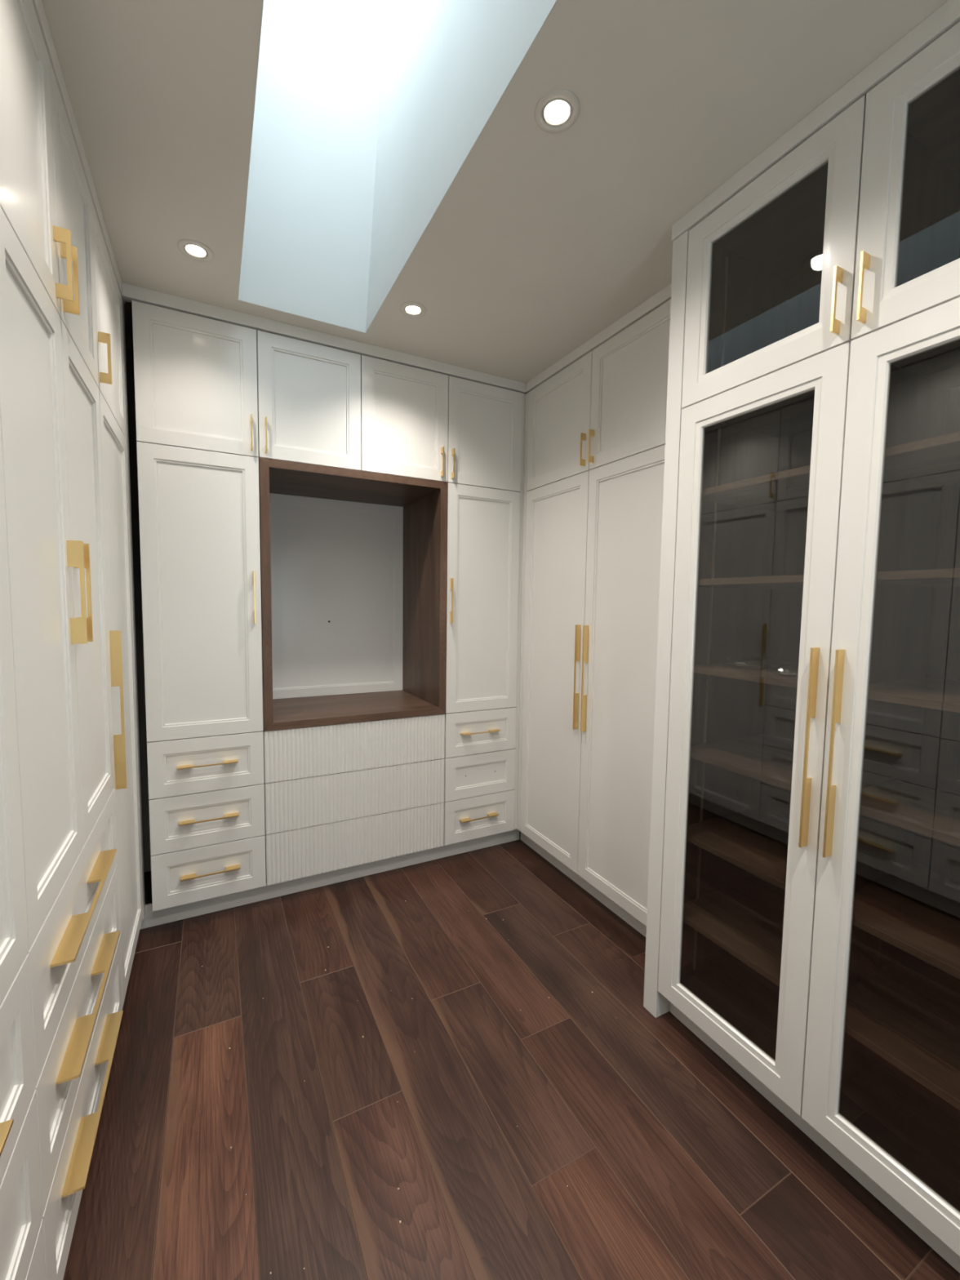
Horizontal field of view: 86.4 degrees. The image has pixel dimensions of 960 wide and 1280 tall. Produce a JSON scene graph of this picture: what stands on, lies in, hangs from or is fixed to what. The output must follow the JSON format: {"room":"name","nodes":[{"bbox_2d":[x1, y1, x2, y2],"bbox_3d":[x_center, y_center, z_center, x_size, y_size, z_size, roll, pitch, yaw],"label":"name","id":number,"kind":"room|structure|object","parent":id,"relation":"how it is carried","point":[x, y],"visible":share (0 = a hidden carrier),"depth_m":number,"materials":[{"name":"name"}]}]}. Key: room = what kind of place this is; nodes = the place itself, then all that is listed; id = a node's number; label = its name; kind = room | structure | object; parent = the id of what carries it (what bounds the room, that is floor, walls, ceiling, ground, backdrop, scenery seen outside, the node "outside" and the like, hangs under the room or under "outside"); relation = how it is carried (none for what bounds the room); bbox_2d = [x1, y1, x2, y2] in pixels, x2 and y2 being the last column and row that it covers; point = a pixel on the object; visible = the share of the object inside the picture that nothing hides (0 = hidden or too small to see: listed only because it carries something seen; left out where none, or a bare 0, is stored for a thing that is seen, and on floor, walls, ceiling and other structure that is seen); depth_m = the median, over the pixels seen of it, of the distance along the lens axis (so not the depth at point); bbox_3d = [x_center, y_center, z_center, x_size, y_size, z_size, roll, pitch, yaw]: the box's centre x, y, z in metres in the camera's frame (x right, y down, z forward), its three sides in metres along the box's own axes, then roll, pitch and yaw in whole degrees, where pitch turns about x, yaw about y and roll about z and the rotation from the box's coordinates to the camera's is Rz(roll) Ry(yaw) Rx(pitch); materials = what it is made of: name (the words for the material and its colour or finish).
{"room":"walk-in closet","nodes":[
{"label":"walk-in closet","id":0,"kind":"room"},
{"bbox_2d":[125,347,151,871],"bbox_3d":[-0.906,-0.100,3.139,3.100,2.760,0.080,-1,5,-28],"label":"wall","id":1,"kind":"structure","parent":0,"point":[129,352],"depth_m":2.64,"materials":[{"name":"paint"}]},
{"bbox_2d":[131,300,360,471],"bbox_3d":[-1.111,-1.112,2.509,0.919,0.553,0.610,-1,5,-28],"label":"upper cabinet","id":2,"kind":"object","parent":1,"relation":"attached to","point":[204,384],"visible":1,"depth_m":2.24,"materials":[{"name":"wood"}]},
{"bbox_2d":[121,282,526,393],"bbox_3d":[-0.586,-1.406,2.470,1.890,0.049,0.044,-1,5,-28],"label":"trim","id":3,"kind":"structure","parent":2,"relation":"attached to","point":[130,292],"depth_m":2.34,"materials":[{"name":"wood"}]},
{"bbox_2d":[143,831,520,904],"bbox_3d":[-0.785,1.244,2.970,3.100,0.009,0.519,-1,5,-28],"label":"trim","id":4,"kind":"structure","parent":1,"relation":"attached to","point":[148,878],"depth_m":2.60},
{"bbox_2d":[41,0,948,394],"bbox_3d":[0.172,-1.969,0.985,3.260,1.310,4.620,-1,5,-28],"label":"ceiling","id":5,"kind":"structure","parent":0,"point":[336,173],"depth_m":1.58,"materials":[{"name":"paint"}]},
{"bbox_2d":[177,239,213,262],"bbox_3d":[-1.013,-1.425,1.821,0.114,0.079,0.114,-1,5,-28],"label":"recessed light","id":6,"kind":"object","parent":5,"relation":"in","point":[194,250],"visible":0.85,"depth_m":1.83,"materials":[{"name":"metal"}]},
{"bbox_2d":[317,0,395,35],"bbox_3d":[-0.215,-2.664,1.224,0.761,0.030,2.277,-1,5,-28],"label":"window","id":7,"kind":"structure","parent":5,"relation":"attached to","point":[330,3],"depth_m":2.25,"materials":[{"name":"metal"}]},
{"bbox_2d":[399,302,426,317],"bbox_3d":[-0.284,-1.440,2.172,0.114,0.079,0.114,-1,5,-28],"label":"recessed light","id":8,"kind":"object","parent":5,"relation":"in","point":[411,309],"visible":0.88,"depth_m":2.18,"materials":[{"name":"metal"}]},
{"bbox_2d":[534,88,580,133],"bbox_3d":[0.195,-1.370,1.289,0.114,0.079,0.114,-1,5,-28],"label":"recessed light","id":9,"kind":"object","parent":5,"relation":"in","point":[557,110],"visible":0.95,"depth_m":1.29,"materials":[{"name":"metal"}]},
{"bbox_2d":[62,835,959,1279],"bbox_3d":[0.126,1.406,1.230,3.100,0.060,4.460,-1,5,-28],"label":"floor","id":10,"kind":"structure","parent":0,"point":[673,1166],"depth_m":1.45,"materials":[{"name":"brown wood"}]},
{"bbox_2d":[0,413,45,1279],"bbox_3d":[-0.819,0.325,0.358,0.610,1.992,0.850,-1,5,-28],"label":"tall cabinet","id":11,"kind":"object","parent":10,"relation":"on","point":[22,1252],"visible":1,"depth_m":0.82,"materials":[{"name":"wood"}]},
{"bbox_3d":[-0.802,-0.945,0.266,0.610,0.553,0.850,-1,5,-28],"label":"upper cabinet","id":12,"kind":"object","parent":11,"relation":"on","visible":0},
{"bbox_2d":[31,0,124,303],"bbox_3d":[-0.911,-1.305,1.016,0.044,0.049,2.378,-1,5,-28],"label":"trim","id":13,"kind":"structure","parent":12,"relation":"attached to","point":[37,4],"depth_m":1.30,"materials":[{"name":"wood"}]},
{"bbox_2d":[0,206,123,1279],"bbox_3d":[-1.216,0.264,1.118,0.610,1.992,0.866,-1,5,-28],"label":"tall cabinet","id":14,"kind":"object","parent":10,"relation":"on","point":[50,399],"visible":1,"depth_m":1.09,"materials":[{"name":"wood"}]},
{"bbox_2d":[0,0,98,386],"bbox_3d":[-1.199,-1.006,1.026,0.610,0.553,0.866,-1,5,-28],"label":"upper cabinet","id":15,"kind":"object","parent":14,"relation":"on","point":[46,197],"visible":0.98,"depth_m":1.08,"materials":[{"name":"wood"}]},
{"bbox_2d":[98,389,142,1004],"bbox_3d":[-1.562,0.212,1.778,0.610,1.992,0.626,-1,5,-28],"label":"wardrobe","id":16,"kind":"object","parent":10,"relation":"on","point":[113,442],"visible":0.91,"depth_m":1.86,"materials":[{"name":"wood"}]},
{"bbox_2d":[91,199,125,437],"bbox_3d":[-1.545,-1.058,1.686,0.610,0.553,0.626,-1,5,-28],"label":"upper cabinet","id":17,"kind":"object","parent":16,"relation":"on","point":[108,295],"visible":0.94,"depth_m":1.75,"materials":[{"name":"wood"}]},
{"bbox_2d":[120,296,145,919],"bbox_3d":[-1.454,-0.078,2.131,0.020,2.562,0.076,-1,5,-28],"label":"trim","id":18,"kind":"structure","parent":16,"relation":"attached to","point":[122,304],"depth_m":2.13,"materials":[{"name":"wood"}]},
{"bbox_2d":[136,441,266,911],"bbox_3d":[-1.332,0.163,2.495,0.458,1.992,0.610,-1,5,-28],"label":"tall cabinet","id":19,"kind":"object","parent":10,"relation":"on","point":[199,509],"visible":1,"depth_m":2.25,"materials":[{"name":"wood"}]},
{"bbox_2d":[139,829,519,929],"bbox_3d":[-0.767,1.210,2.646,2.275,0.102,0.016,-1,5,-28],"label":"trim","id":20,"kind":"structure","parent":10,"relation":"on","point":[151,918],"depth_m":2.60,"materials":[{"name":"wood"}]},
{"bbox_2d":[262,714,444,885],"bbox_3d":[-0.736,0.768,2.872,0.920,0.747,0.580,-1,5,-28],"label":"base cabinet","id":21,"kind":"object","parent":10,"relation":"on","point":[344,795],"visible":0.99,"depth_m":2.59,"materials":[{"name":"wood"}]},
{"bbox_2d":[258,457,448,731],"bbox_3d":[-0.729,-0.228,2.814,0.920,1.243,0.619,-1,5,-28],"label":"display niche","id":22,"kind":"object","parent":21,"relation":"on","point":[353,563],"visible":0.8,"depth_m":2.99,"materials":[{"name":"brown wood"}]},
{"bbox_2d":[360,355,522,492],"bbox_3d":[-0.296,-1.132,2.934,0.916,0.553,0.610,-1,5,-28],"label":"upper cabinet","id":23,"kind":"object","parent":22,"relation":"on","point":[417,423],"visible":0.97,"depth_m":2.67,"materials":[{"name":"wood"}]},
{"bbox_2d":[444,482,520,845],"bbox_3d":[-0.110,0.133,3.132,0.455,1.992,0.610,-1,5,-28],"label":"tall cabinet","id":24,"kind":"object","parent":10,"relation":"on","point":[483,523],"visible":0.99,"depth_m":2.89,"materials":[{"name":"wood"}]},
{"bbox_2d":[520,831,646,937],"bbox_3d":[0.562,1.233,2.588,0.016,0.102,1.317,-1,5,-28],"label":"trim","id":25,"kind":"structure","parent":10,"relation":"on","point":[621,913],"depth_m":2.59,"materials":[{"name":"wood"}]},
{"bbox_2d":[520,444,665,925],"bbox_3d":[0.744,0.181,2.632,0.610,1.992,1.080,-1,5,-28],"label":"wardrobe","id":26,"kind":"object","parent":10,"relation":"on","point":[593,536],"visible":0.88,"depth_m":2.43,"materials":[{"name":"wood"}]},
{"bbox_2d":[514,392,528,831],"bbox_3d":[0.248,-0.128,2.997,0.019,2.542,0.061,-1,5,-28],"label":"trim","id":27,"kind":"structure","parent":26,"relation":"attached to","point":[526,430],"depth_m":2.97,"materials":[{"name":"wood"}]},
{"bbox_2d":[526,299,671,491],"bbox_3d":[0.762,-1.089,2.540,0.610,0.553,1.080,-1,5,-28],"label":"upper cabinet","id":28,"kind":"object","parent":26,"relation":"on","point":[609,405],"visible":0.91,"depth_m":2.33,"materials":[{"name":"wood"}]},
{"bbox_2d":[525,283,671,392],"bbox_3d":[0.567,-1.381,2.344,0.044,0.049,1.248,-1,5,-28],"label":"trim","id":29,"kind":"structure","parent":28,"relation":"attached to","point":[664,295],"depth_m":2.31,"materials":[{"name":"wood"}]},
{"bbox_2d":[643,230,688,1017],"bbox_3d":[0.919,0.011,1.895,0.659,2.649,0.060,-1,5,-28],"label":"end panel","id":30,"kind":"object","parent":10,"relation":"on","point":[654,1002],"visible":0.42,"depth_m":1.73,"materials":[{"name":"wood"}]},
{"bbox_2d":[657,297,959,1256],"bbox_3d":[1.077,0.275,1.400,0.530,1.993,0.994,-1,5,-28],"label":"tall cabinet","id":31,"kind":"object","parent":10,"relation":"on","point":[810,917],"visible":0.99,"depth_m":1.41,"materials":[{"name":"white wood"}]},
{"bbox_2d":[683,876,785,986],"bbox_3d":[0.976,0.952,1.678,0.459,0.020,0.470,-1,5,-28],"label":"shelf","id":32,"kind":"object","parent":31,"relation":"attached to","point":[744,916],"depth_m":1.72,"materials":[{"name":"brown wood"}]},
{"bbox_2d":[686,805,789,890],"bbox_3d":[0.980,0.670,1.657,0.459,0.020,0.470,-1,5,-28],"label":"shelf","id":33,"kind":"object","parent":31,"relation":"attached to","point":[754,839],"depth_m":1.70,"materials":[{"name":"brown wood"}]},
{"bbox_2d":[690,733,794,791],"bbox_3d":[0.984,0.388,1.637,0.459,0.020,0.470,-1,5,-28],"label":"shelf","id":34,"kind":"object","parent":31,"relation":"attached to","point":[767,758],"depth_m":1.67,"materials":[{"name":"brown wood"}]},
{"bbox_2d":[694,659,798,688],"bbox_3d":[0.988,0.105,1.616,0.459,0.020,0.470,-1,5,-28],"label":"shelf","id":35,"kind":"object","parent":31,"relation":"attached to","point":[708,667],"depth_m":1.58,"materials":[{"name":"brown wood"}]},
{"bbox_2d":[697,574,804,589],"bbox_3d":[0.992,-0.178,1.596,0.459,0.020,0.470,-1,5,-28],"label":"shelf","id":36,"kind":"object","parent":31,"relation":"attached to","point":[778,582],"depth_m":1.57,"materials":[{"name":"brown wood"}]},
{"bbox_2d":[702,465,810,511],"bbox_3d":[0.996,-0.463,1.575,0.459,0.020,0.470,-1,5,-28],"label":"shelf","id":37,"kind":"object","parent":31,"relation":"attached to","point":[787,491],"depth_m":1.60,"materials":[{"name":"brown wood"}]},
{"bbox_2d":[681,21,959,408],"bbox_3d":[1.094,-0.993,1.308,0.530,0.548,0.994,-1,5,-28],"label":"upper cabinet","id":38,"kind":"object","parent":31,"relation":"on","point":[854,233],"visible":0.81,"depth_m":1.31,"materials":[{"name":"white wood"}]},
{"bbox_2d":[671,0,959,241],"bbox_3d":[1.006,-1.278,0.996,0.044,0.049,1.554,-1,5,-28],"label":"trim","id":39,"kind":"structure","parent":38,"relation":"attached to","point":[948,15],"depth_m":1.24,"materials":[{"name":"wood"}]},
{"bbox_2d":[844,953,959,1110],"bbox_3d":[1.202,0.987,1.246,0.459,0.020,0.469,-1,5,-28],"label":"shelf","id":40,"kind":"object","parent":31,"relation":"attached to","point":[905,1009],"depth_m":1.31,"materials":[{"name":"brown wood"}]},
{"bbox_2d":[852,864,959,979],"bbox_3d":[1.206,0.705,1.226,0.459,0.020,0.469,-1,5,-28],"label":"shelf","id":41,"kind":"object","parent":31,"relation":"attached to","point":[913,908],"depth_m":1.29,"materials":[{"name":"brown wood"}]},
{"bbox_2d":[860,772,959,847],"bbox_3d":[1.210,0.422,1.205,0.459,0.020,0.469,-1,5,-28],"label":"shelf","id":42,"kind":"object","parent":31,"relation":"attached to","point":[927,804],"depth_m":1.27,"materials":[{"name":"brown wood"}]},
{"bbox_2d":[867,676,959,713],"bbox_3d":[1.214,0.140,1.185,0.459,0.020,0.469,-1,5,-28],"label":"shelf","id":43,"kind":"object","parent":31,"relation":"attached to","point":[939,693],"depth_m":1.23,"materials":[{"name":"brown wood"}]},
{"bbox_2d":[875,568,959,586],"bbox_3d":[1.218,-0.144,1.164,0.459,0.020,0.469,-1,5,-28],"label":"shelf","id":44,"kind":"object","parent":31,"relation":"attached to","point":[935,577],"depth_m":1.18,"materials":[{"name":"brown wood"}]},
{"bbox_2d":[884,431,959,485],"bbox_3d":[1.221,-0.428,1.144,0.459,0.020,0.469,-1,5,-28],"label":"shelf","id":45,"kind":"object","parent":31,"relation":"attached to","point":[932,461],"depth_m":1.22,"materials":[{"name":"brown wood"}]},
{"bbox_2d":[670,1002,959,1273],"bbox_3d":[1.035,1.341,1.184,0.016,0.102,1.488,-1,5,-28],"label":"trim","id":46,"kind":"structure","parent":10,"relation":"on","point":[912,1222],"depth_m":1.36,"materials":[{"name":"wood"}]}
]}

